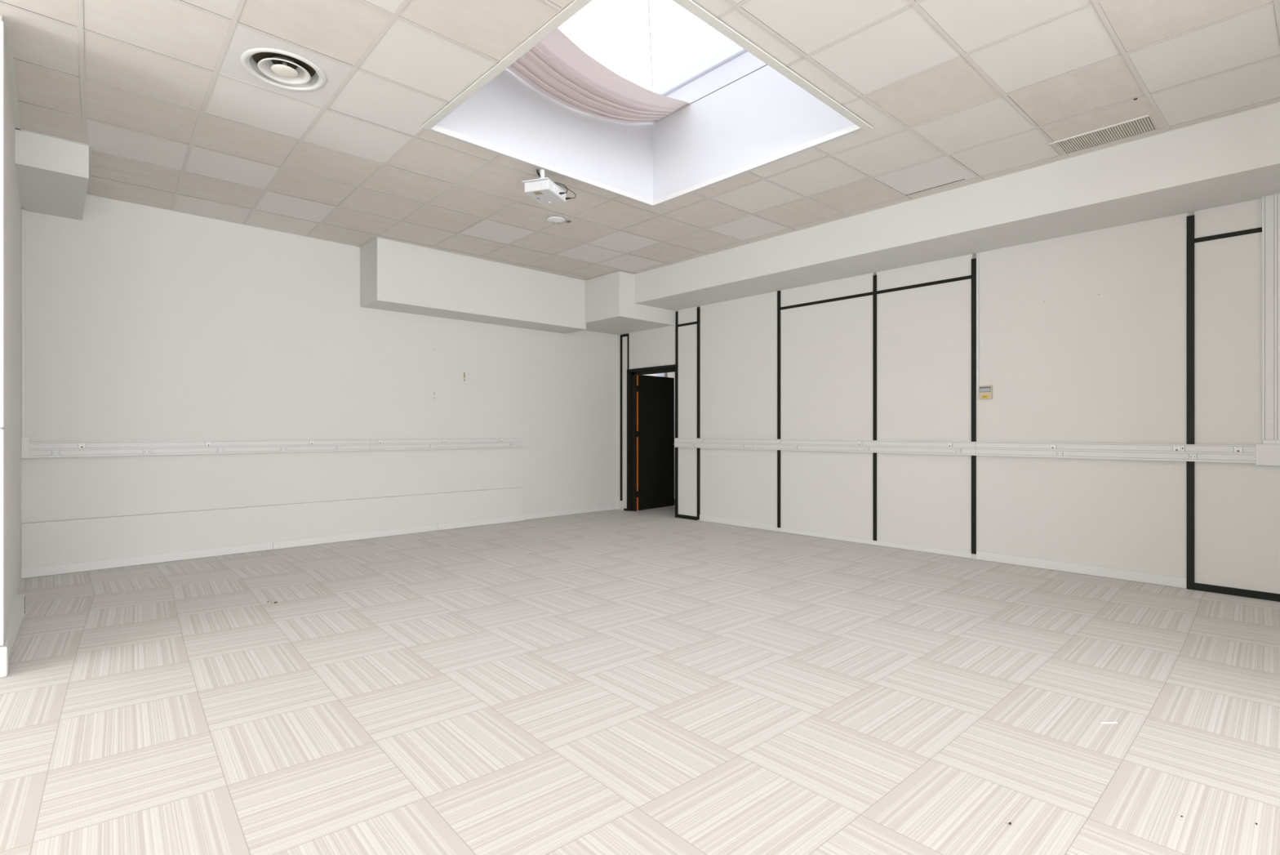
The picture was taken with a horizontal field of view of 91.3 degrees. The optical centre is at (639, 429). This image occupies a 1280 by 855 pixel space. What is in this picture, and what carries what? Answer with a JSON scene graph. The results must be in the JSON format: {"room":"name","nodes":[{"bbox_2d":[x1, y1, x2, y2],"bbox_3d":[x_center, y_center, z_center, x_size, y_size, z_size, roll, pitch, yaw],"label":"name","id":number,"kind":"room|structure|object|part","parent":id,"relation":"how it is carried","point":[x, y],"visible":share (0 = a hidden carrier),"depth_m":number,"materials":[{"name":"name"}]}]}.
{"room":"empty office room","nodes":[
{"label":"empty office room","id":0,"kind":"room"},
{"bbox_2d":[0,15,21,634],"bbox_3d":[-6.009,-0.450,2.462,5.020,3.360,2.860,0,0,-43],"label":"wall return","id":1,"kind":"structure","parent":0,"point":[12,206],"depth_m":3.94,"materials":[{"name":"paint"}]},
{"bbox_2d":[0,20,4,645],"bbox_3d":[-3.463,-0.482,2.899,0.728,3.115,0.072,0,0,-43],"label":"door frame","id":2,"kind":"structure","parent":1,"relation":"attached to","point":[2,23],"depth_m":3.12,"materials":[{"name":"paint"}]},
{"bbox_2d":[0,640,8,677],"bbox_3d":[-3.465,1.154,2.912,0.742,0.152,0.130,0,0,-43],"label":"baseboard","id":3,"kind":"structure","parent":1,"relation":"attached to","point":[4,649],"depth_m":3.11,"materials":[{"name":"paint"}]},
{"bbox_2d":[4,594,25,655],"bbox_3d":[-3.681,1.154,3.659,0.057,0.140,1.235,0,0,-41],"label":"baseboard","id":4,"kind":"structure","parent":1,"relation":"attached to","point":[16,614],"depth_m":3.71,"materials":[{"name":"paint"}]},
{"bbox_2d":[21,194,617,523],"bbox_3d":[-4.580,-0.570,5.906,11.820,3.600,0.200,0,0,-43],"label":"wall","id":5,"kind":"structure","parent":0,"point":[143,322],"depth_m":6.43,"materials":[{"name":"paint"}]},
{"bbox_2d":[21,208,25,437],"bbox_3d":[-5.133,-0.885,5.212,0.024,1.890,0.053,0,0,-43],"label":"trunking riser","id":6,"kind":"object","parent":5,"relation":"attached to","point":[23,211],"visible":1,"depth_m":5.19,"materials":[{"name":"white plastic"}]},
{"bbox_2d":[21,436,29,457],"bbox_3d":[-5.121,0.147,5.217,0.048,0.174,0.062,0,0,-43],"label":"box","id":7,"kind":"object","parent":5,"relation":"attached to","point":[24,441],"visible":1,"depth_m":5.20,"materials":[{"name":"white plastic"}]},
{"bbox_2d":[21,486,523,578],"bbox_3d":[-3.373,1.002,6.863,4.850,0.455,0.060,0,0,-43],"label":"wall panel","id":8,"kind":"object","parent":5,"relation":"attached to","point":[46,543],"depth_m":6.25,"materials":[{"name":"paint"}]},
{"bbox_2d":[29,437,522,457],"bbox_3d":[-3.364,0.167,6.875,4.800,0.130,0.055,0,0,-43],"label":"cable trunking","id":9,"kind":"object","parent":5,"relation":"attached to","point":[39,449],"depth_m":6.30,"materials":[{"name":"white plastic"}]},
{"bbox_2d":[52,449,59,455],"bbox_3d":[-4.967,0.193,5.325,0.049,0.044,0.012,0,0,-43],"label":"power socket","id":10,"kind":"object","parent":9,"relation":"attached to","point":[55,452],"visible":1,"depth_m":5.32,"materials":[{"name":"white plastic"}]},
{"bbox_2d":[78,442,85,448],"bbox_3d":[-4.847,0.134,5.438,0.048,0.044,0.012,0,0,-43],"label":"socket","id":11,"kind":"object","parent":9,"relation":"attached to","point":[82,445],"visible":1,"depth_m":5.44,"materials":[{"name":"white plastic"}]},
{"bbox_2d":[143,448,150,453],"bbox_3d":[-4.523,0.193,5.743,0.049,0.044,0.012,0,0,-43],"label":"power socket","id":12,"kind":"object","parent":9,"relation":"attached to","point":[145,451],"visible":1,"depth_m":5.74,"materials":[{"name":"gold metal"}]},
{"bbox_2d":[205,441,211,445],"bbox_3d":[-4.181,0.134,6.065,0.048,0.044,0.012,0,0,-43],"label":"socket","id":13,"kind":"object","parent":9,"relation":"attached to","point":[207,443],"visible":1,"depth_m":6.06,"materials":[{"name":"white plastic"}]},
{"bbox_2d":[217,447,223,452],"bbox_3d":[-4.108,0.193,6.133,0.049,0.044,0.012,0,0,-43],"label":"power socket","id":14,"kind":"object","parent":9,"relation":"attached to","point":[220,449],"visible":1,"depth_m":6.13,"materials":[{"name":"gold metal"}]},
{"bbox_2d":[280,446,285,450],"bbox_3d":[-3.707,0.193,6.510,0.049,0.044,0.012,0,0,-43],"label":"power socket","id":15,"kind":"object","parent":9,"relation":"attached to","point":[282,448],"visible":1,"depth_m":6.50,"materials":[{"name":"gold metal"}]},
{"bbox_2d":[309,440,314,444],"bbox_3d":[-3.510,0.134,6.695,0.048,0.044,0.012,0,0,-43],"label":"socket","id":16,"kind":"object","parent":9,"relation":"attached to","point":[311,442],"visible":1,"depth_m":6.69,"materials":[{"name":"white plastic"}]},
{"bbox_2d":[337,445,342,449],"bbox_3d":[-3.307,0.193,6.887,0.049,0.044,0.012,0,0,-43],"label":"power socket","id":17,"kind":"object","parent":9,"relation":"attached to","point":[339,447],"visible":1,"depth_m":6.89,"materials":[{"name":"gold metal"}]},
{"bbox_2d":[21,504,612,577],"bbox_3d":[-2.775,1.186,7.417,6.480,0.082,0.072,0,0,-43],"label":"baseboard","id":18,"kind":"structure","parent":5,"relation":"attached to","point":[27,572],"depth_m":6.39,"materials":[{"name":"paint"}]},
{"bbox_2d":[360,237,586,333],"bbox_3d":[-1.959,-1.732,7.884,2.850,0.675,0.510,0,0,-43],"label":"soffit","id":19,"kind":"structure","parent":5,"relation":"attached to","point":[395,276],"depth_m":7.45,"materials":[{"name":"paint"}]},
{"bbox_2d":[0,505,1279,854],"bbox_3d":[-0.095,1.230,1.945,12.727,0.001,15.564,0,0,-43],"label":"floor","id":20,"kind":"structure","parent":0,"point":[651,681],"depth_m":2.89,"materials":[{"name":"carpet"}]},
{"bbox_2d":[677,514,697,519],"bbox_3d":[0.667,1.205,8.676,0.040,0.050,0.365,0,0,-43],"label":"wall trim strip","id":21,"kind":"object","parent":20,"relation":"on","point":[682,516],"visible":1,"depth_m":8.65,"materials":[{"name":"black metal"}]},
{"bbox_2d":[1100,721,1117,723],"bbox_3d":[1.968,1.227,2.627,0.069,0.006,0.008,0,0,-2],"label":"stick","id":22,"kind":"object","parent":20,"relation":"on","point":[1100,722],"visible":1,"depth_m":2.62,"materials":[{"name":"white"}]},
{"bbox_2d":[1194,582,1279,601],"bbox_3d":[5.356,1.202,3.691,0.040,0.055,3.137,0,0,-43],"label":"wall trim strip","id":23,"kind":"object","parent":20,"relation":"on","point":[1197,586],"visible":1,"depth_m":4.64,"materials":[{"name":"black metal"}]},
{"bbox_2d":[0,0,1279,279],"bbox_3d":[0.192,-2.119,0.963,12.200,0.102,14.140,0,0,-43],"label":"ceiling","id":24,"kind":"structure","parent":0,"point":[953,94],"depth_m":3.98,"materials":[{"name":"tile"}]},
{"bbox_2d":[15,128,88,220],"bbox_3d":[-4.590,-1.962,4.894,0.380,0.255,1.260,0,0,-43],"label":"soffit","id":25,"kind":"structure","parent":24,"relation":"attached to","point":[52,173],"depth_m":4.54,"materials":[{"name":"paint"}]},
{"bbox_2d":[217,24,351,106],"bbox_3d":[-2.050,-2.115,3.612,0.601,0.111,0.604,0,0,-43],"label":"ceiling vent","id":26,"kind":"object","parent":24,"relation":"in","point":[238,63],"visible":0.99,"depth_m":3.60,"materials":[{"name":"white metal"}]},
{"bbox_2d":[522,168,576,204],"bbox_3d":[-0.723,-1.969,5.017,0.319,0.203,0.325,0,0,19],"label":"projector","id":27,"kind":"object","parent":24,"relation":"hanging from","point":[544,190],"visible":1,"depth_m":4.96,"materials":[{"name":"white plastic"}]},
{"bbox_3d":[-0.768,-1.952,5.032,0.224,0.008,0.322,0,0,19],"label":"plate","id":28,"kind":"part","parent":27,"relation":"part of","materials":[{"name":"white plastic"}]},
{"bbox_3d":[-0.648,-1.907,5.022,0.004,0.050,0.220,0,0,19],"label":"panel","id":29,"kind":"part","parent":27,"relation":"part of","materials":[{"name":"white plastic"}]},
{"bbox_2d":[546,216,571,223],"bbox_3d":[-0.803,-2.052,6.171,0.243,0.036,0.186,0,0,-43],"label":"detector","id":30,"kind":"object","parent":24,"relation":"attached to","point":[554,220],"visible":1,"depth_m":6.11,"materials":[{"name":"white plastic"}]},
{"bbox_2d":[584,271,674,334],"bbox_3d":[-0.310,-1.776,8.941,1.040,0.588,1.230,0,0,-43],"label":"soffit","id":31,"kind":"structure","parent":24,"relation":"attached to","point":[611,307],"depth_m":8.46,"materials":[{"name":"paint"}]},
{"bbox_2d":[421,0,872,206],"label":"window","id":32,"kind":"structure","parent":24,"relation":"attached to","point":[747,111],"depth_m":5.02,"materials":[{"name":"white paint"}]},
{"bbox_2d":[506,28,689,123],"bbox_3d":[-0.430,-2.782,4.788,2.154,0.377,0.680,0,0,-43],"label":"blind","id":33,"kind":"object","parent":32,"relation":"attached to","point":[556,67],"visible":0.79,"depth_m":4.83,"materials":[{"name":"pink fabric"}]},
{"bbox_3d":[0.053,-2.064,4.268,2.255,0.008,2.095,0,0,-43],"label":"shaft edge trim","id":34,"kind":"part","parent":32,"relation":"part of","materials":[{"name":"white"}]},
{"bbox_3d":[0.036,-3.260,4.290,2.210,0.420,2.100,0,0,-43],"label":"dome panel","id":35,"kind":"part","parent":32,"relation":"part of","materials":[{"name":"plastic"}]},
{"bbox_3d":[0.036,-2.940,4.290,2.220,0.220,2.110,0,0,-43],"label":"curb frame","id":36,"kind":"part","parent":32,"relation":"part of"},
{"bbox_2d":[635,102,1279,311],"bbox_3d":[4.428,-1.883,4.104,0.765,0.395,12.312,0,0,-43],"label":"soffit","id":37,"kind":"structure","parent":24,"relation":"attached to","point":[1234,158],"depth_m":5.15,"materials":[{"name":"paint"}]},
{"bbox_2d":[1048,114,1156,155],"bbox_3d":[3.260,-2.079,4.426,0.290,0.023,0.570,0,0,-43],"label":"ceiling vent","id":38,"kind":"object","parent":24,"relation":"in","point":[1141,124],"visible":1,"depth_m":4.40,"materials":[{"name":"white metal"}]},
{"bbox_2d":[644,371,675,494],"bbox_3d":[1.246,-0.120,10.644,0.200,2.700,5.400,0,0,-43],"label":"wall","id":39,"kind":"structure","parent":0,"point":[672,375],"depth_m":11.16,"materials":[{"name":"paint"}]},
{"bbox_2d":[656,372,666,377],"bbox_3d":[0.383,-1.005,11.376,0.054,0.090,0.228,0,0,-43],"label":"emergency light","id":40,"kind":"object","parent":39,"relation":"attached to","point":[662,375],"visible":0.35,"depth_m":11.34,"materials":[{"name":"white plastic"}]},
{"bbox_2d":[617,198,1279,593],"bbox_3d":[4.311,-0.450,4.838,0.070,3.360,13.540,0,0,-43],"label":"wall","id":41,"kind":"structure","parent":0,"point":[1080,364],"depth_m":5.76,"materials":[{"name":"paint"}]},
{"bbox_2d":[620,334,622,500],"bbox_3d":[-0.279,-0.190,9.680,0.042,2.560,0.040,0,0,-43],"label":"wall trim strip","id":42,"kind":"object","parent":41,"relation":"attached to","point":[620,335],"visible":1,"depth_m":9.66,"materials":[{"name":"black metal"}]},
{"bbox_2d":[626,333,629,368],"bbox_3d":[-0.170,-1.198,9.567,0.038,0.545,0.030,0,0,-43],"label":"wall trim strip","id":43,"kind":"object","parent":41,"relation":"attached to","point":[628,335],"visible":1,"depth_m":9.55,"materials":[{"name":"black metal"}]},
{"bbox_2d":[626,364,675,511],"bbox_3d":[0.478,0.152,9.498,0.912,2.155,1.018,0,0,-43],"label":"door","id":44,"kind":"structure","parent":41,"relation":"in","point":[650,398],"depth_m":9.65,"materials":[{"name":"black laminate"}]},
{"bbox_3d":[0.514,0.185,10.041,0.008,0.230,0.037,0,0,44],"label":"handle plate","id":45,"kind":"part","parent":44,"relation":"part of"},
{"bbox_2d":[675,311,678,517],"bbox_3d":[0.528,-0.220,8.821,0.044,2.900,0.037,0,0,-43],"label":"wall trim strip","id":46,"kind":"object","parent":41,"relation":"attached to","point":[676,312],"visible":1,"depth_m":8.81,"materials":[{"name":"black metal"}]},
{"bbox_2d":[677,321,697,326],"bbox_3d":[0.667,-1.466,8.676,0.040,0.032,0.365,0,0,-43],"label":"wall trim strip","id":47,"kind":"object","parent":41,"relation":"attached to","point":[692,322],"visible":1,"depth_m":8.66,"materials":[{"name":"black metal"}]},
{"bbox_2d":[697,306,700,519],"bbox_3d":[0.806,-0.233,8.525,0.044,2.902,0.045,0,0,-43],"label":"wall trim strip","id":48,"kind":"object","parent":41,"relation":"attached to","point":[698,307],"visible":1,"depth_m":8.51,"materials":[{"name":"black metal"}]},
{"bbox_2d":[777,290,780,527],"bbox_3d":[1.692,-0.253,7.584,0.044,2.865,0.040,0,0,-43],"label":"wall trim strip","id":49,"kind":"object","parent":41,"relation":"attached to","point":[778,291],"visible":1,"depth_m":7.57,"materials":[{"name":"black metal"}]},
{"bbox_2d":[780,291,872,310],"bbox_3d":[2.109,-1.466,7.143,0.040,0.032,1.173,0,0,-43],"label":"wall trim strip","id":50,"kind":"object","parent":41,"relation":"attached to","point":[871,292],"visible":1,"depth_m":7.10,"materials":[{"name":"black metal"}]},
{"bbox_2d":[872,272,876,540],"bbox_3d":[2.522,-0.251,6.701,0.044,2.862,0.037,0,0,-43],"label":"wall trim strip","id":51,"kind":"object","parent":41,"relation":"attached to","point":[874,276],"visible":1,"depth_m":6.68,"materials":[{"name":"black metal"}]},
{"bbox_2d":[876,275,971,293],"bbox_3d":[2.860,-1.466,6.345,0.040,0.032,0.945,0,0,-43],"label":"wall trim strip","id":52,"kind":"object","parent":41,"relation":"attached to","point":[968,277],"visible":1,"depth_m":6.30,"materials":[{"name":"black metal"}]},
{"bbox_2d":[699,514,1186,588],"bbox_3d":[2.525,1.186,6.677,0.012,0.082,5.003,0,0,-43],"label":"baseboard","id":53,"kind":"structure","parent":41,"relation":"attached to","point":[1140,576],"depth_m":5.72,"materials":[{"name":"paint"}]},
{"bbox_2d":[674,437,1255,462],"bbox_3d":[2.497,0.175,6.676,0.055,0.130,5.815,0,0,-43],"label":"cable trunking","id":54,"kind":"object","parent":41,"relation":"attached to","point":[1146,451],"depth_m":5.72,"materials":[{"name":"white plastic"}]},
{"bbox_2d":[864,446,869,450],"bbox_3d":[2.428,0.201,6.704,0.012,0.044,0.049,0,0,-43],"label":"power socket","id":55,"kind":"object","parent":54,"relation":"attached to","point":[866,448],"visible":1,"depth_m":6.70,"materials":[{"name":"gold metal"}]},
{"bbox_2d":[946,442,952,446],"bbox_3d":[3.010,0.142,6.085,0.012,0.044,0.048,0,0,-43],"label":"socket","id":56,"kind":"object","parent":54,"relation":"attached to","point":[948,444],"visible":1,"depth_m":6.08,"materials":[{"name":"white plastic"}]},
{"bbox_2d":[955,448,961,453],"bbox_3d":[3.065,0.201,6.027,0.012,0.044,0.049,0,0,-43],"label":"power socket","id":57,"kind":"object","parent":54,"relation":"attached to","point":[957,451],"visible":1,"depth_m":6.02,"materials":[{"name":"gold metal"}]},
{"bbox_2d":[1049,444,1056,448],"bbox_3d":[3.599,0.142,5.459,0.012,0.044,0.048,0,0,-43],"label":"socket","id":58,"kind":"object","parent":54,"relation":"attached to","point":[1051,446],"visible":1,"depth_m":5.46,"materials":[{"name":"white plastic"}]},
{"bbox_2d":[1056,450,1062,455],"bbox_3d":[3.634,0.201,5.422,0.012,0.044,0.049,0,0,-43],"label":"power socket","id":59,"kind":"object","parent":54,"relation":"attached to","point":[1058,452],"visible":1,"depth_m":5.42,"materials":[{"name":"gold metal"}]},
{"bbox_2d":[1173,445,1181,451],"bbox_3d":[4.165,0.142,4.858,0.012,0.044,0.048,0,0,-43],"label":"socket","id":60,"kind":"object","parent":54,"relation":"attached to","point":[1177,448],"visible":1,"depth_m":4.86,"materials":[{"name":"white plastic"}]},
{"bbox_2d":[1180,445,1185,451],"bbox_3d":[4.189,0.142,4.833,0.011,0.044,0.025,0,0,-43],"label":"socket","id":61,"kind":"object","parent":54,"relation":"attached to","point":[1182,447],"visible":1,"depth_m":4.83,"materials":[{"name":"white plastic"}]},
{"bbox_2d":[1188,453,1197,459],"bbox_3d":[4.230,0.201,4.789,0.012,0.044,0.049,0,0,-43],"label":"power socket","id":62,"kind":"object","parent":54,"relation":"attached to","point":[1191,455],"visible":1,"depth_m":4.79,"materials":[{"name":"white plastic"}]},
{"bbox_2d":[1233,446,1242,452],"bbox_3d":[4.401,0.142,4.606,0.012,0.044,0.048,0,0,-43],"label":"socket","id":63,"kind":"object","parent":54,"relation":"attached to","point":[1236,449],"visible":1,"depth_m":4.61,"materials":[{"name":"white plastic"}]},
{"bbox_2d":[971,253,976,554],"bbox_3d":[3.196,-0.251,5.985,0.044,2.862,0.040,0,0,-43],"label":"wall trim strip","id":64,"kind":"object","parent":41,"relation":"attached to","point":[974,259],"visible":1,"depth_m":5.97,"materials":[{"name":"black metal"}]},
{"bbox_2d":[976,252,979,397],"bbox_3d":[3.208,-0.994,5.947,0.018,1.378,0.021,0,0,-43],"label":"cable conduit","id":65,"kind":"object","parent":41,"relation":"attached to","point":[977,253],"visible":1,"depth_m":5.94,"materials":[{"name":"white plastic"}]},
{"bbox_2d":[978,385,992,399],"bbox_3d":[3.253,-0.355,5.894,0.024,0.126,0.116,0,0,-43],"label":"controller","id":66,"kind":"object","parent":41,"relation":"attached to","point":[985,392],"visible":1,"depth_m":5.88,"materials":[{"name":"beige plastic"}]},
{"bbox_2d":[1186,211,1194,590],"bbox_3d":[4.264,-0.226,4.847,0.046,2.912,0.045,0,0,-43],"label":"wall trim strip","id":67,"kind":"object","parent":41,"relation":"attached to","point":[1190,218],"visible":1,"depth_m":4.83,"materials":[{"name":"black metal"}]},
{"bbox_2d":[1194,226,1262,243],"bbox_3d":[4.409,-1.458,4.697,0.040,0.033,0.372,0,0,-43],"label":"wall trim strip","id":68,"kind":"object","parent":41,"relation":"attached to","point":[1256,229],"visible":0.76,"depth_m":4.68,"materials":[{"name":"black metal"}]},
{"bbox_2d":[1255,439,1279,465],"bbox_3d":[4.572,0.161,4.463,0.064,0.186,0.258,0,0,-43],"label":"box","id":69,"kind":"object","parent":41,"relation":"attached to","point":[1268,453],"visible":1,"depth_m":4.49,"materials":[{"name":"white plastic"}]},
{"bbox_2d":[1262,193,1279,439],"bbox_3d":[4.591,-0.808,4.449,0.055,1.753,0.240,0,0,-43],"label":"trunking riser","id":70,"kind":"object","parent":41,"relation":"attached to","point":[1270,203],"visible":1,"depth_m":4.49,"materials":[{"name":"white plastic"}]}
]}

